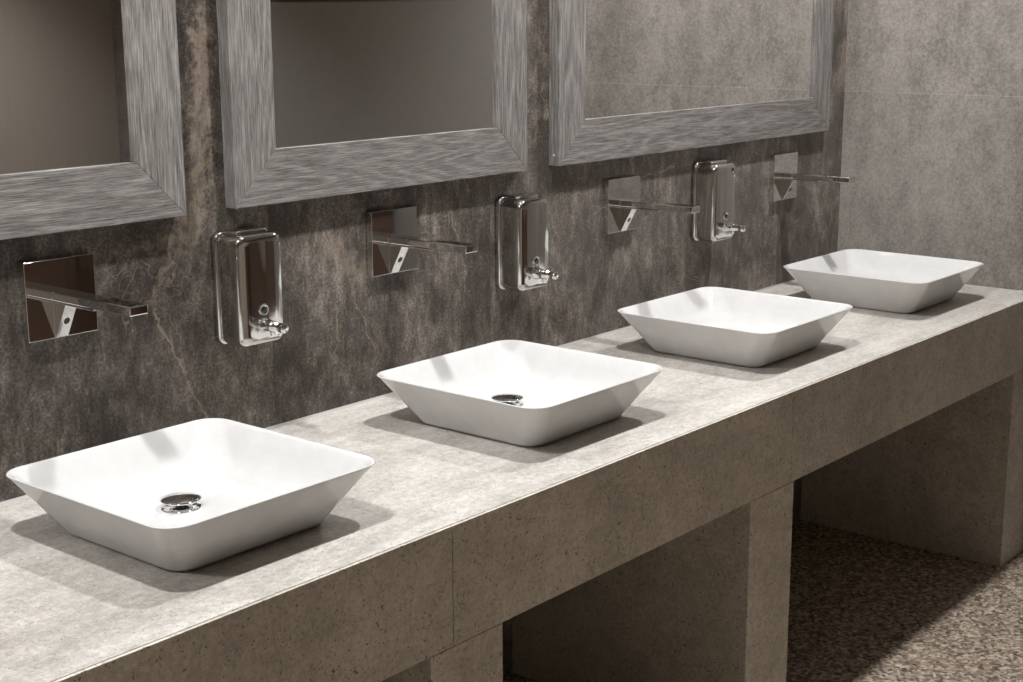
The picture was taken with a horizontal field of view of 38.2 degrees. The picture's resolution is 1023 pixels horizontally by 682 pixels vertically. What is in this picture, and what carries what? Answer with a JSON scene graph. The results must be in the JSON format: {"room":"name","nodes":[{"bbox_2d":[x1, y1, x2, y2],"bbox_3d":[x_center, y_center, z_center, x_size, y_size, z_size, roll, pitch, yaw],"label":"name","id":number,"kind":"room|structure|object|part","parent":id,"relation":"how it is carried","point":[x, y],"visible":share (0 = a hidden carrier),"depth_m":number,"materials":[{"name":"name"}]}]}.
{"room":"public restroom","nodes":[
{"label":"public restroom","id":0,"kind":"room"},
{"bbox_2d":[0,0,847,676],"bbox_3d":[-1.007,-0.194,2.089,0.100,2.500,6.088,10,16,39],"label":"wall","id":1,"kind":"structure","parent":0,"point":[165,366],"depth_m":2.88,"materials":[{"name":"stone"}]},
{"bbox_2d":[18,252,147,342],"bbox_3d":[-0.647,-0.057,2.307,0.219,0.128,0.128,10,16,39],"label":"faucet","id":2,"kind":"object","parent":1,"relation":"attached to","point":[59,298],"visible":1,"depth_m":2.34,"materials":[{"name":"silver metal"}]},
{"bbox_3d":[-0.726,-0.070,2.370,0.016,0.128,0.128,10,16,39],"label":"wall plate","id":3,"kind":"part","parent":2,"relation":"part of","materials":[{"name":"silver metal"}]},
{"bbox_3d":[-0.678,-0.057,2.333,0.108,0.003,0.033,10,16,39],"label":"lever","id":4,"kind":"part","parent":2,"relation":"part of","materials":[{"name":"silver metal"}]},
{"bbox_3d":[-0.641,-0.060,2.301,0.203,0.015,0.034,10,16,39],"label":"spout","id":5,"kind":"part","parent":2,"relation":"part of","materials":[{"name":"silver metal"}]},
{"bbox_2d":[0,0,186,239],"bbox_3d":[-0.824,-0.610,2.120,0.028,0.950,0.810,10,16,39],"label":"framed mirror","id":6,"kind":"object","parent":1,"relation":"attached to","point":[91,136],"visible":1,"depth_m":2.35,"materials":[{"name":"grey wood"}]},
{"bbox_2d":[0,0,132,174],"bbox_3d":[-0.821,-0.610,2.118,0.005,0.762,0.622,10,16,39],"label":"mirror glass","id":7,"kind":"object","parent":6,"relation":"on","point":[66,66],"depth_m":2.31,"materials":[{"name":"grey"}]},
{"bbox_3d":[-0.823,-0.195,2.213,0.028,0.098,0.809,10,16,39],"label":"rail","id":8,"kind":"part","parent":6,"relation":"part of","materials":[{"name":"grey wood"}]},
{"bbox_2d":[210,226,288,346],"bbox_3d":[-0.446,-0.094,2.621,0.127,0.207,0.109,10,16,39],"label":"soap dispenser","id":9,"kind":"object","parent":1,"relation":"attached to","point":[245,261],"visible":1,"depth_m":2.61,"materials":[{"name":"silver metal"}]},
{"bbox_3d":[-0.489,-0.100,2.656,0.013,0.204,0.109,10,16,39],"label":"plate","id":10,"kind":"part","parent":9,"relation":"part of","materials":[{"name":"silver metal"}]},
{"bbox_3d":[-0.470,-0.195,2.619,0.040,0.009,0.073,10,16,39],"label":"lid","id":11,"kind":"part","parent":9,"relation":"part of","materials":[{"name":"silver metal"}]},
{"bbox_2d":[216,0,526,208],"bbox_3d":[-0.238,-0.766,2.809,0.028,0.950,0.812,10,16,39],"label":"framed mirror","id":12,"kind":"object","parent":1,"relation":"attached to","point":[320,98],"visible":1,"depth_m":2.81,"materials":[{"name":"grey wood"}]},
{"bbox_3d":[-0.236,-0.351,2.902,0.028,0.098,0.811,10,16,39],"label":"rail","id":13,"kind":"part","parent":12,"relation":"part of","materials":[{"name":"grey wood"}]},
{"bbox_2d":[270,0,494,147],"bbox_3d":[-0.235,-0.766,2.806,0.005,0.762,0.624,10,16,39],"label":"mirror glass","id":14,"kind":"object","parent":12,"relation":"on","point":[344,73],"depth_m":2.84,"materials":[{"name":"grey"}]},
{"bbox_2d":[0,280,795,504],"bbox_3d":[-0.438,0.159,2.783,0.004,0.004,4.437,10,16,39],"label":"trim","id":15,"kind":"structure","parent":1,"relation":"attached to","point":[627,327],"depth_m":2.94,"materials":[{"name":"grey stone"}]},
{"bbox_2d":[366,205,476,276],"bbox_3d":[-0.159,-0.186,2.880,0.219,0.128,0.128,10,16,39],"label":"faucet","id":16,"kind":"object","parent":1,"relation":"attached to","point":[393,242],"visible":1,"depth_m":2.91,"materials":[{"name":"silver metal"}]},
{"bbox_3d":[-0.237,-0.199,2.944,0.016,0.128,0.128,10,16,39],"label":"wall plate","id":17,"kind":"part","parent":16,"relation":"part of","materials":[{"name":"silver metal"}]},
{"bbox_3d":[-0.190,-0.186,2.906,0.108,0.003,0.033,10,16,39],"label":"lever","id":18,"kind":"part","parent":16,"relation":"part of","materials":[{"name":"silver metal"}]},
{"bbox_3d":[-0.153,-0.189,2.874,0.203,0.015,0.034,10,16,39],"label":"spout","id":19,"kind":"part","parent":16,"relation":"part of","materials":[{"name":"silver metal"}]},
{"bbox_2d":[0,281,1022,681],"bbox_3d":[-0.199,0.299,2.611,0.624,0.196,4.438,10,16,39],"label":"countertop","id":20,"kind":"structure","parent":1,"relation":"attached to","point":[450,536],"depth_m":2.42,"materials":[{"name":"concrete"}]},
{"bbox_2d":[6,418,375,571],"bbox_3d":[-0.478,0.235,2.231,0.411,0.096,0.411,10,16,39],"label":"washbasin","id":21,"kind":"object","parent":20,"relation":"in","point":[192,495],"visible":1,"depth_m":2.27,"materials":[{"name":"white ceramic"}]},
{"bbox_3d":[-0.425,0.464,1.873,0.006,0.195,1.042,10,16,39],"label":"apron panel","id":22,"kind":"part","parent":20,"relation":"part of","materials":[{"name":"beige concrete"}]},
{"bbox_2d":[377,340,663,446],"bbox_3d":[0.019,0.103,2.814,0.411,0.096,0.411,10,16,39],"label":"washbasin","id":23,"kind":"object","parent":20,"relation":"in","point":[515,392],"visible":1,"depth_m":2.85,"materials":[{"name":"white ceramic"}]},
{"bbox_3d":[0.242,0.287,2.657,0.006,0.195,1.044,10,16,39],"label":"apron panel","id":24,"kind":"part","parent":20,"relation":"part of","materials":[{"name":"beige concrete"}]},
{"bbox_2d":[617,287,852,367],"bbox_3d":[0.513,-0.029,3.395,0.411,0.096,0.411,10,16,39],"label":"washbasin","id":25,"kind":"object","parent":20,"relation":"in","point":[743,328],"visible":1,"depth_m":3.37,"materials":[{"name":"white ceramic"}]},
{"bbox_2d":[783,249,983,313],"bbox_3d":[0.995,-0.157,3.960,0.411,0.096,0.411,10,16,39],"label":"washbasin","id":26,"kind":"object","parent":20,"relation":"in","point":[900,283],"visible":0.98,"depth_m":3.91,"materials":[{"name":"white ceramic"}]},
{"bbox_3d":[0.896,0.113,3.425,0.006,0.195,0.998,10,16,39],"label":"apron panel","id":27,"kind":"part","parent":20,"relation":"part of","materials":[{"name":"beige concrete"}]},
{"bbox_3d":[1.337,-0.004,3.941,0.006,0.195,0.376,10,16,39],"label":"apron panel","id":28,"kind":"part","parent":20,"relation":"part of","materials":[{"name":"beige stone"}]},
{"bbox_2d":[495,192,558,290],"bbox_3d":[0.048,-0.212,3.203,0.127,0.207,0.109,10,16,39],"label":"soap dispenser","id":29,"kind":"object","parent":1,"relation":"attached to","point":[521,219],"visible":1,"depth_m":3.19,"materials":[{"name":"silver metal"}]},
{"bbox_3d":[0.004,-0.219,3.239,0.013,0.204,0.109,10,16,39],"label":"plate","id":30,"kind":"part","parent":29,"relation":"part of","materials":[{"name":"silver metal"}]},
{"bbox_3d":[0.023,-0.314,3.201,0.040,0.009,0.073,10,16,39],"label":"lid","id":31,"kind":"part","parent":29,"relation":"part of","materials":[{"name":"silver metal"}]},
{"bbox_2d":[603,175,699,233],"bbox_3d":[0.341,-0.313,3.469,0.219,0.128,0.128,10,16,39],"label":"faucet","id":32,"kind":"object","parent":1,"relation":"attached to","point":[622,203],"visible":1,"depth_m":3.50,"materials":[{"name":"silver metal"}]},
{"bbox_3d":[0.263,-0.327,3.532,0.016,0.128,0.128,10,16,39],"label":"wall plate","id":33,"kind":"part","parent":32,"relation":"part of","materials":[{"name":"silver metal"}]},
{"bbox_3d":[0.311,-0.313,3.495,0.108,0.003,0.033,10,16,39],"label":"lever","id":34,"kind":"part","parent":32,"relation":"part of","materials":[{"name":"silver metal"}]},
{"bbox_3d":[0.347,-0.316,3.463,0.203,0.015,0.034,10,16,39],"label":"spout","id":35,"kind":"part","parent":32,"relation":"part of","materials":[{"name":"silver metal"}]},
{"bbox_2d":[549,0,833,165],"bbox_3d":[0.494,-0.961,3.668,0.028,0.950,1.260,10,16,39],"label":"framed mirror","id":36,"kind":"object","parent":1,"relation":"attached to","point":[628,78],"visible":1,"depth_m":3.62,"materials":[{"name":"grey wood"}]},
{"bbox_3d":[0.496,-0.545,3.761,0.028,0.098,1.258,10,16,39],"label":"rail","id":37,"kind":"part","parent":36,"relation":"part of","materials":[{"name":"grey wood"}]},
{"bbox_2d":[585,0,814,118],"bbox_3d":[0.497,-0.961,3.666,0.005,0.762,1.071,10,16,39],"label":"mirror glass","id":38,"kind":"object","parent":36,"relation":"on","point":[645,59],"depth_m":3.67,"materials":[{"name":"grey"}]},
{"bbox_2d":[690,159,745,241],"bbox_3d":[0.543,-0.358,3.780,0.127,0.207,0.109,10,16,39],"label":"soap dispenser","id":39,"kind":"object","parent":1,"relation":"attached to","point":[713,180],"visible":1,"depth_m":3.76,"materials":[{"name":"silver metal"}]},
{"bbox_3d":[0.499,-0.364,3.816,0.013,0.204,0.109,10,16,39],"label":"plate","id":40,"kind":"part","parent":39,"relation":"part of","materials":[{"name":"silver metal"}]},
{"bbox_3d":[0.518,-0.459,3.779,0.040,0.009,0.073,10,16,39],"label":"lid","id":41,"kind":"part","parent":39,"relation":"part of","materials":[{"name":"silver metal"}]},
{"bbox_2d":[769,152,854,201],"bbox_3d":[0.834,-0.444,4.047,0.219,0.128,0.128,10,16,39],"label":"faucet","id":42,"kind":"object","parent":1,"relation":"attached to","point":[783,175],"visible":1,"depth_m":4.07,"materials":[{"name":"silver metal"}]},
{"bbox_3d":[0.756,-0.458,4.111,0.016,0.128,0.128,10,16,39],"label":"wall plate","id":43,"kind":"part","parent":42,"relation":"part of","materials":[{"name":"silver metal"}]},
{"bbox_3d":[0.803,-0.445,4.073,0.108,0.003,0.033,10,16,39],"label":"lever","id":44,"kind":"part","parent":42,"relation":"part of","materials":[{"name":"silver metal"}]},
{"bbox_3d":[0.840,-0.447,4.042,0.203,0.015,0.034,10,16,39],"label":"spout","id":45,"kind":"part","parent":42,"relation":"part of","materials":[{"name":"silver metal"}]},
{"bbox_2d":[503,520,1022,681],"bbox_3d":[0.421,1.326,1.217,3.800,0.100,6.288,10,16,39],"label":"floor","id":46,"kind":"structure","parent":0,"point":[863,608],"depth_m":3.79,"materials":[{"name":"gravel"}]},
{"bbox_2d":[381,623,502,681],"bbox_3d":[-0.306,0.695,2.567,0.622,0.552,0.170,10,16,39],"label":"pier","id":47,"kind":"object","parent":46,"relation":"on","point":[479,658],"visible":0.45,"depth_m":2.32,"materials":[{"name":"beige concrete"}]},
{"bbox_2d":[512,481,793,681],"bbox_3d":[0.296,0.534,3.273,0.622,0.552,0.174,10,16,39],"label":"pier","id":48,"kind":"object","parent":46,"relation":"on","point":[709,603],"visible":0.6,"depth_m":3.12,"materials":[{"name":"beige concrete"}]},
{"bbox_2d":[800,370,1022,566],"bbox_3d":[1.167,0.302,4.297,0.622,0.552,0.164,10,16,39],"label":"pier","id":49,"kind":"object","parent":46,"relation":"on","point":[949,481],"visible":0.65,"depth_m":4.17,"materials":[{"name":"beige concrete"}]},
{"bbox_2d":[837,0,1022,290],"bbox_3d":[2.354,-0.475,3.286,3.700,2.500,0.100,10,16,39],"label":"wall","id":50,"kind":"structure","parent":0,"point":[932,138],"depth_m":4.17,"materials":[{"name":"grey stone"}]}
]}

